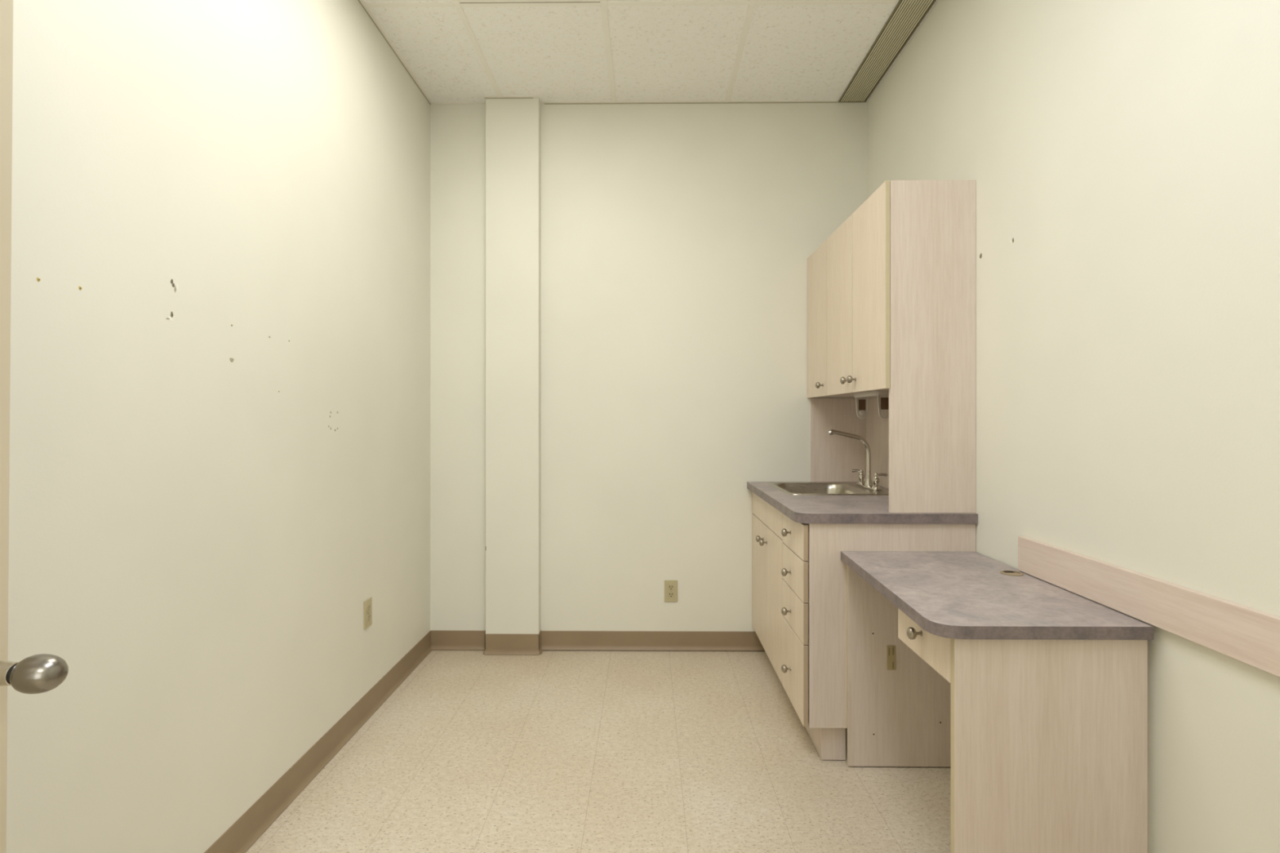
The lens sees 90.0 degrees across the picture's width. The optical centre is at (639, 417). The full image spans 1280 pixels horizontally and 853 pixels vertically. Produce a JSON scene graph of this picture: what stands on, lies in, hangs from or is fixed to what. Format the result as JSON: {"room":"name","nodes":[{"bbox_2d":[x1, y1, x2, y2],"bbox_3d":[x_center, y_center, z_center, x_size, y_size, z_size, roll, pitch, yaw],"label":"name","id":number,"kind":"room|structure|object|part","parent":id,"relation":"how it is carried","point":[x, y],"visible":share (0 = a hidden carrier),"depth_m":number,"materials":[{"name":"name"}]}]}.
{"room":"medical exam room","nodes":[
{"label":"medical exam room","id":0,"kind":"room"},
{"bbox_2d":[5,0,430,852],"bbox_3d":[-1.203,-0.218,0.568,0.122,2.900,5.910,0,0,1],"label":"wall","id":1,"kind":"structure","parent":0,"point":[220,365],"depth_m":1.66,"materials":[{"name":"beige paint"}]},
{"bbox_2d":[204,630,431,852],"bbox_3d":[-1.125,1.181,1.657,0.014,0.102,3.490,0,0,1],"label":"baseboard","id":2,"kind":"structure","parent":1,"relation":"attached to","point":[244,833],"depth_m":2.18,"materials":[{"name":"plastic"}]},
{"bbox_2d":[364,596,372,629],"bbox_3d":[-1.119,0.804,2.634,0.007,0.115,0.070,0,0,1],"label":"electrical outlet","id":3,"kind":"object","parent":1,"relation":"attached to","point":[367,603],"visible":1,"depth_m":2.63,"materials":[{"name":"beige plastic"}]},
{"bbox_2d":[366,613,370,622],"bbox_3d":[-1.117,0.824,2.634,0.003,0.028,0.034,0,0,1],"label":"socket","id":4,"kind":"object","parent":3,"relation":"attached to","point":[368,615],"depth_m":2.63,"materials":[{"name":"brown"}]},
{"bbox_2d":[366,604,370,612],"bbox_3d":[-1.117,0.784,2.634,0.003,0.028,0.034,0,0,1],"label":"socket","id":5,"kind":"object","parent":3,"relation":"attached to","point":[368,606],"depth_m":2.63,"materials":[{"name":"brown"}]},
{"bbox_2d":[358,0,433,105],"bbox_3d":[-1.124,-1.668,1.657,0.018,0.004,3.490,0,0,1],"label":"trim","id":6,"kind":"structure","parent":1,"relation":"attached to","point":[362,2],"depth_m":2.90,"materials":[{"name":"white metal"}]},
{"bbox_2d":[362,2,454,7],"bbox_3d":[-0.936,-1.668,2.585,0.374,0.004,0.024,0,0,1],"label":"trim","id":7,"kind":"structure","parent":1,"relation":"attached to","point":[411,4],"depth_m":2.58,"materials":[{"name":"white metal"}]},
{"bbox_2d":[484,97,540,634],"bbox_3d":[-0.666,-0.218,3.365,0.279,2.900,0.064,0,0,1],"label":"wall column","id":8,"kind":"structure","parent":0,"point":[513,126],"depth_m":3.33,"materials":[{"name":"beige paint"}]},
{"bbox_2d":[482,630,542,655],"bbox_3d":[-0.666,1.179,3.358,0.307,0.106,0.078,0,0,1],"label":"baseboard","id":9,"kind":"structure","parent":8,"relation":"attached to","point":[495,644],"depth_m":3.33,"materials":[{"name":"plastic"}]},
{"bbox_2d":[245,649,951,852],"bbox_3d":[0.013,1.272,0.545,2.515,0.080,5.890,0,0,1],"label":"floor","id":10,"kind":"structure","parent":0,"point":[473,751],"depth_m":2.20,"materials":[{"name":"tile"}]},
{"bbox_2d":[751,492,782,683],"bbox_3d":[0.873,0.801,3.002,0.644,0.855,0.756,0,0,1],"label":"base cabinet","id":11,"kind":"object","parent":10,"relation":"on","point":[766,520],"visible":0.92,"depth_m":2.92,"materials":[{"name":"brown wood"}]},
{"bbox_3d":[0.598,0.801,3.193,0.017,0.590,0.376,0,0,1],"label":"door","id":12,"kind":"part","parent":11,"relation":"part of","materials":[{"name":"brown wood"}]},
{"bbox_3d":[0.570,0.577,3.050,0.036,0.031,0.031,0,0,1],"label":"knob","id":13,"kind":"part","parent":11,"relation":"part of","materials":[{"name":"silver metal"}]},
{"bbox_3d":[0.569,0.577,2.960,0.036,0.031,0.031,0,0,1],"label":"knob","id":14,"kind":"part","parent":11,"relation":"part of","materials":[{"name":"silver metal"}]},
{"bbox_3d":[0.594,0.801,2.816,0.017,0.590,0.376,0,0,1],"label":"door","id":15,"kind":"part","parent":11,"relation":"part of","materials":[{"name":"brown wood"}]},
{"bbox_2d":[746,481,977,524],"bbox_3d":[0.877,0.355,2.817,0.634,0.035,1.128,0,0,1],"label":"countertop","id":16,"kind":"structure","parent":11,"relation":"on","point":[856,509],"depth_m":2.35,"materials":[{"name":"grey laminate"}]},
{"bbox_2d":[768,482,888,495],"bbox_3d":[0.894,0.415,3.056,0.487,0.165,0.530,0,0,1],"label":"sink","id":17,"kind":"object","parent":16,"relation":"in","point":[790,488],"visible":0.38,"depth_m":3.27,"materials":[{"name":"silver metal"}]},
{"bbox_2d":[827,429,888,490],"bbox_3d":[1.021,0.194,3.064,0.246,0.279,0.256,0,0,1],"label":"faucet","id":18,"kind":"object","parent":16,"relation":"on","point":[868,484],"visible":1,"depth_m":3.05,"materials":[{"name":"silver metal"}]},
{"bbox_3d":[1.011,0.189,3.059,0.191,0.269,0.025,0,0,-3],"label":"spout","id":19,"kind":"part","parent":18,"relation":"part of","materials":[{"name":"silver metal"}]},
{"bbox_3d":[1.095,0.289,3.166,0.037,0.071,0.037,0,0,1],"label":"handle","id":20,"kind":"part","parent":18,"relation":"part of","materials":[{"name":"silver metal"}]},
{"bbox_3d":[1.094,0.329,3.064,0.052,0.010,0.256,0,0,1],"label":"plate","id":21,"kind":"part","parent":18,"relation":"part of","materials":[{"name":"silver metal"}]},
{"bbox_3d":[1.093,0.289,2.962,0.037,0.071,0.037,0,0,1],"label":"handle","id":22,"kind":"part","parent":18,"relation":"part of","materials":[{"name":"silver metal"}]},
{"bbox_3d":[1.118,0.264,2.957,0.052,0.016,0.014,0,0,16],"label":"blade","id":23,"kind":"part","parent":18,"relation":"part of","materials":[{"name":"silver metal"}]},
{"bbox_2d":[781,513,975,759],"bbox_3d":[0.868,0.801,2.445,0.644,0.855,0.356,0,0,1],"label":"base cabinet","id":24,"kind":"object","parent":10,"relation":"on","point":[814,611],"visible":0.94,"depth_m":2.27,"materials":[{"name":"brown wood"}]},
{"bbox_3d":[0.564,0.443,2.471,0.036,0.031,0.031,0,0,1],"label":"knob","id":25,"kind":"part","parent":24,"relation":"part of","materials":[{"name":"silver metal"}]},
{"bbox_3d":[0.564,0.596,2.471,0.036,0.031,0.031,0,0,1],"label":"knob","id":26,"kind":"part","parent":24,"relation":"part of","materials":[{"name":"silver metal"}]},
{"bbox_3d":[0.564,0.747,2.471,0.036,0.031,0.031,0,0,1],"label":"knob","id":27,"kind":"part","parent":24,"relation":"part of","materials":[{"name":"silver metal"}]},
{"bbox_3d":[0.564,0.969,2.471,0.036,0.031,0.031,0,0,1],"label":"knob","id":28,"kind":"part","parent":24,"relation":"part of","materials":[{"name":"silver metal"}]},
{"bbox_3d":[0.590,0.445,2.447,0.017,0.127,0.353,0,0,1],"label":"drawer","id":29,"kind":"part","parent":24,"relation":"part of","materials":[{"name":"brown wood"}]},
{"bbox_3d":[0.590,0.585,2.447,0.017,0.144,0.353,0,0,1],"label":"drawer","id":30,"kind":"part","parent":24,"relation":"part of","materials":[{"name":"brown wood"}]},
{"bbox_3d":[0.590,0.734,2.447,0.017,0.145,0.353,0,0,1],"label":"drawer","id":31,"kind":"part","parent":24,"relation":"part of","materials":[{"name":"brown wood"}]},
{"bbox_3d":[0.590,0.953,2.447,0.017,0.286,0.353,0,0,1],"label":"drawer","id":32,"kind":"part","parent":24,"relation":"part of","materials":[{"name":"brown wood"}]},
{"bbox_2d":[840,551,1153,852],"bbox_3d":[0.930,0.851,1.858,0.505,0.762,0.815,0,0,1],"label":"desk","id":33,"kind":"object","parent":10,"relation":"on","point":[1033,691],"visible":1,"depth_m":1.47,"materials":[{"name":"brown wood"}]},
{"bbox_2d":[886,645,895,670],"bbox_3d":[0.884,0.845,2.251,0.031,0.085,0.004,0,0,1],"label":"electrical outlet","id":34,"kind":"object","parent":33,"relation":"attached to","point":[891,650],"visible":1,"depth_m":2.25,"materials":[{"name":"beige plastic"}]},
{"bbox_3d":[0.959,0.866,2.258,0.453,0.724,0.012,0,0,1],"label":"panel","id":35,"kind":"part","parent":33,"relation":"part of","materials":[{"name":"brown wood"}]},
{"bbox_3d":[0.706,0.555,1.648,0.036,0.031,0.031,0,0,1],"label":"knob","id":36,"kind":"part","parent":33,"relation":"part of","materials":[{"name":"silver metal"}]},
{"bbox_3d":[0.733,0.563,1.645,0.017,0.112,0.310,0,0,1],"label":"drawer","id":37,"kind":"part","parent":33,"relation":"part of","materials":[{"name":"brown wood"}]},
{"bbox_3d":[0.942,0.868,1.476,0.440,0.728,0.019,0,0,1],"label":"panel","id":38,"kind":"part","parent":33,"relation":"part of","materials":[{"name":"brown wood"}]},
{"bbox_2d":[430,102,867,631],"bbox_3d":[0.044,-0.218,3.450,2.315,2.900,0.120,0,0,1],"label":"wall","id":39,"kind":"structure","parent":0,"point":[677,241],"depth_m":3.39,"materials":[{"name":"beige paint"}]},
{"bbox_2d":[432,102,485,104],"bbox_3d":[-0.950,-1.668,3.391,0.292,0.004,0.018,0,0,1],"label":"trim","id":40,"kind":"structure","parent":39,"relation":"attached to","point":[433,103],"depth_m":3.39,"materials":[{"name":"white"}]},
{"bbox_2d":[452,0,502,97],"bbox_3d":[-0.747,-1.668,1.653,0.024,0.004,3.490,0,0,1],"label":"trim","id":41,"kind":"structure","parent":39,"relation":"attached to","point":[456,3],"depth_m":2.87,"materials":[{"name":"white metal"}]},
{"bbox_2d":[484,97,533,98],"bbox_3d":[-0.684,-1.664,3.333,0.254,0.003,0.003,0,0,1],"label":"trim","id":42,"kind":"structure","parent":39,"relation":"attached to","point":[484,98],"depth_m":3.33,"materials":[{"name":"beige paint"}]},
{"bbox_2d":[484,95,538,97],"bbox_3d":[-0.666,-1.668,3.325,0.278,0.004,0.018,0,0,1],"label":"trim","id":43,"kind":"structure","parent":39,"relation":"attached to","point":[503,96],"depth_m":3.32,"materials":[{"name":"white metal"}]},
{"bbox_2d":[431,630,764,651],"bbox_3d":[-0.226,1.180,3.385,1.777,0.100,0.014,0,0,1],"label":"baseboard","id":44,"kind":"structure","parent":39,"relation":"attached to","point":[444,640],"depth_m":3.39,"materials":[{"name":"plastic"}]},
{"bbox_2d":[600,0,616,102],"bbox_3d":[-0.156,-1.668,1.647,0.024,0.004,3.490,0,0,1],"label":"trim","id":45,"kind":"structure","parent":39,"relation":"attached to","point":[603,2],"depth_m":2.88,"materials":[{"name":"white metal"}]},
{"bbox_2d":[664,580,677,601],"bbox_3d":[0.164,0.917,3.385,0.070,0.115,0.007,0,0,1],"label":"electrical outlet","id":46,"kind":"object","parent":39,"relation":"attached to","point":[670,586],"visible":1,"depth_m":3.38,"materials":[{"name":"beige plastic"}]},
{"bbox_2d":[667,592,674,597],"bbox_3d":[0.164,0.936,3.383,0.034,0.028,0.003,0,0,1],"label":"socket","id":47,"kind":"object","parent":46,"relation":"attached to","point":[669,594],"depth_m":3.38,"materials":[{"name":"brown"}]},
{"bbox_2d":[667,584,674,590],"bbox_3d":[0.164,0.897,3.383,0.034,0.028,0.003,0,0,1],"label":"socket","id":48,"kind":"object","parent":46,"relation":"attached to","point":[670,587],"depth_m":3.38,"materials":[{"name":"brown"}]},
{"bbox_2d":[635,650,729,651],"bbox_3d":[0.068,1.230,3.384,1.188,0.003,0.010,0,0,1],"label":"trim","id":49,"kind":"structure","parent":39,"relation":"attached to","point":[636,651],"depth_m":3.38,"materials":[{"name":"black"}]},
{"bbox_2d":[540,100,837,103],"bbox_3d":[0.257,-1.668,3.378,1.566,0.004,0.018,0,0,1],"label":"trim","id":50,"kind":"structure","parent":39,"relation":"attached to","point":[715,101],"depth_m":3.37,"materials":[{"name":"white metal"}]},
{"bbox_2d":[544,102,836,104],"bbox_3d":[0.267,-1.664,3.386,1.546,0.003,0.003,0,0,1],"label":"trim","id":51,"kind":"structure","parent":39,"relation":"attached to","point":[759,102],"depth_m":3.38,"materials":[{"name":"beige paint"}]},
{"bbox_2d":[724,0,755,102],"bbox_3d":[0.441,-1.668,1.641,0.024,0.004,3.490,0,0,1],"label":"trim","id":52,"kind":"structure","parent":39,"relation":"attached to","point":[752,2],"depth_m":2.88,"materials":[{"name":"white metal"}]},
{"bbox_2d":[810,398,865,481],"bbox_3d":[1.044,0.117,3.375,0.288,0.440,0.008,0,0,1],"label":"backsplash panel","id":53,"kind":"object","parent":39,"relation":"attached to","point":[833,457],"visible":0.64,"depth_m":3.37,"materials":[{"name":"brown wood"}]},
{"bbox_2d":[363,0,937,102],"bbox_3d":[0.013,-1.708,0.545,2.515,0.080,5.890,0,0,1],"label":"ceiling","id":54,"kind":"structure","parent":0,"point":[813,51],"depth_m":2.90,"materials":[{"name":"tile"}]},
{"bbox_2d":[457,0,599,3],"bbox_3d":[-0.448,-1.669,1.962,0.567,0.018,1.210,0,0,1],"label":"recessed light","id":55,"kind":"object","parent":54,"relation":"in","point":[459,1],"visible":1,"depth_m":2.55,"materials":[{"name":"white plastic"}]},
{"bbox_2d":[459,1,600,6],"bbox_3d":[-0.441,-1.668,2.580,0.567,0.004,0.024,0,0,1],"label":"trim","id":56,"kind":"structure","parent":54,"relation":"attached to","point":[544,4],"depth_m":2.58,"materials":[{"name":"white metal"}]},
{"bbox_2d":[606,0,749,5],"bbox_3d":[0.152,-1.668,2.574,0.573,0.004,0.024,0,0,1],"label":"trim","id":57,"kind":"structure","parent":54,"relation":"attached to","point":[650,2],"depth_m":2.57,"materials":[{"name":"white metal"}]},
{"bbox_2d":[755,0,897,4],"bbox_3d":[0.747,-1.668,2.567,0.568,0.004,0.024,0,0,1],"label":"trim","id":58,"kind":"structure","parent":54,"relation":"attached to","point":[769,2],"depth_m":2.56,"materials":[{"name":"white metal"}]},
{"bbox_2d":[838,0,936,102],"bbox_3d":[1.100,-1.664,1.829,0.144,0.008,3.082,0,0,1],"label":"ceiling vent","id":59,"kind":"object","parent":54,"relation":"in","point":[907,15],"visible":1,"depth_m":2.88,"materials":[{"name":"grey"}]},
{"bbox_2d":[867,0,1279,852],"bbox_3d":[1.230,-0.218,0.542,0.121,2.900,5.910,0,0,1],"label":"wall","id":60,"kind":"structure","parent":0,"point":[1122,157],"depth_m":1.49,"materials":[{"name":"beige paint"}]},
{"bbox_2d":[807,239,853,398],"bbox_3d":[1.021,-0.472,3.194,0.355,0.736,0.368,0,0,1],"label":"upper cabinet","id":61,"kind":"object","parent":60,"relation":"attached to","point":[817,260],"visible":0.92,"depth_m":3.17,"materials":[{"name":"brown wood"}]},
{"bbox_3d":[0.888,-0.472,3.195,0.017,0.736,0.365,0,0,1],"label":"door","id":62,"kind":"part","parent":61,"relation":"part of","materials":[{"name":"brown wood"}]},
{"bbox_3d":[0.860,-0.156,3.071,0.036,0.031,0.031,0,0,1],"label":"knob","id":63,"kind":"part","parent":61,"relation":"part of","materials":[{"name":"silver metal"}]},
{"bbox_2d":[865,397,888,488],"bbox_3d":[1.188,0.117,2.830,0.012,0.440,1.094,0,0,1],"label":"backsplash panel","id":64,"kind":"object","parent":60,"relation":"attached to","point":[877,428],"visible":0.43,"depth_m":3.19,"materials":[{"name":"brown wood"}]},
{"bbox_2d":[826,180,975,513],"bbox_3d":[1.015,-0.252,2.637,0.355,1.178,0.744,0,0,1],"label":"upper cabinet","id":65,"kind":"object","parent":60,"relation":"attached to","point":[901,267],"visible":1,"depth_m":2.27,"materials":[{"name":"brown wood"}]},
{"bbox_3d":[0.884,-0.472,2.823,0.017,0.736,0.371,0,0,1],"label":"door","id":66,"kind":"part","parent":65,"relation":"part of","materials":[{"name":"brown wood"}]},
{"bbox_3d":[0.856,-0.156,2.678,0.036,0.031,0.031,0,0,1],"label":"knob","id":67,"kind":"part","parent":65,"relation":"part of","materials":[{"name":"silver metal"}]},
{"bbox_3d":[0.855,-0.156,2.591,0.036,0.031,0.031,0,0,1],"label":"knob","id":68,"kind":"part","parent":65,"relation":"part of","materials":[{"name":"silver metal"}]},
{"bbox_2d":[853,390,888,418],"bbox_3d":[0.966,-0.051,2.660,0.064,0.113,0.290,0,0,1],"label":"paper towel holder","id":69,"kind":"object","parent":65,"relation":"attached to","point":[861,398],"visible":0.91,"depth_m":2.59,"materials":[{"name":"beige plastic"}]},
{"bbox_3d":[0.967,-0.049,2.791,0.054,0.102,0.005,0,0,1],"label":"arm","id":70,"kind":"part","parent":69,"relation":"part of","materials":[{"name":"beige plastic"}]},
{"bbox_3d":[0.965,-0.049,2.527,0.054,0.102,0.005,0,0,1],"label":"arm","id":71,"kind":"part","parent":69,"relation":"part of","materials":[{"name":"beige plastic"}]},
{"bbox_3d":[0.880,-0.472,2.451,0.017,0.736,0.366,0,0,1],"label":"door","id":72,"kind":"part","parent":65,"relation":"part of","materials":[{"name":"brown wood"}]},
{"bbox_3d":[1.038,-0.252,2.274,0.300,1.178,0.018,0,0,1],"label":"panel","id":73,"kind":"part","parent":65,"relation":"part of","materials":[{"name":"brown wood"}]},
{"bbox_2d":[1017,536,1279,676],"bbox_3d":[1.169,0.418,1.208,0.018,0.104,1.540,0,0,1],"label":"wall rail","id":74,"kind":"object","parent":60,"relation":"attached to","point":[1250,636],"visible":1,"depth_m":1.42,"materials":[{"name":"brown wood"}]},
{"bbox_3d":[0.006,-0.218,-0.160,2.315,2.900,0.120,0,0,1],"label":"wall","id":75,"kind":"structure","parent":0,"visible":0},
{"bbox_2d":[0,0,68,852],"bbox_3d":[-0.777,0.178,0.365,0.178,2.092,0.910,0,0,1],"label":"door","id":76,"kind":"structure","parent":75,"relation":"in","point":[38,673],"depth_m":0.81,"materials":[{"name":"paint"}]},
{"bbox_3d":[-0.709,0.303,0.757,0.051,0.044,0.044,0,0,1],"label":"knob","id":77,"kind":"part","parent":76,"relation":"part of","materials":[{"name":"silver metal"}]}
]}

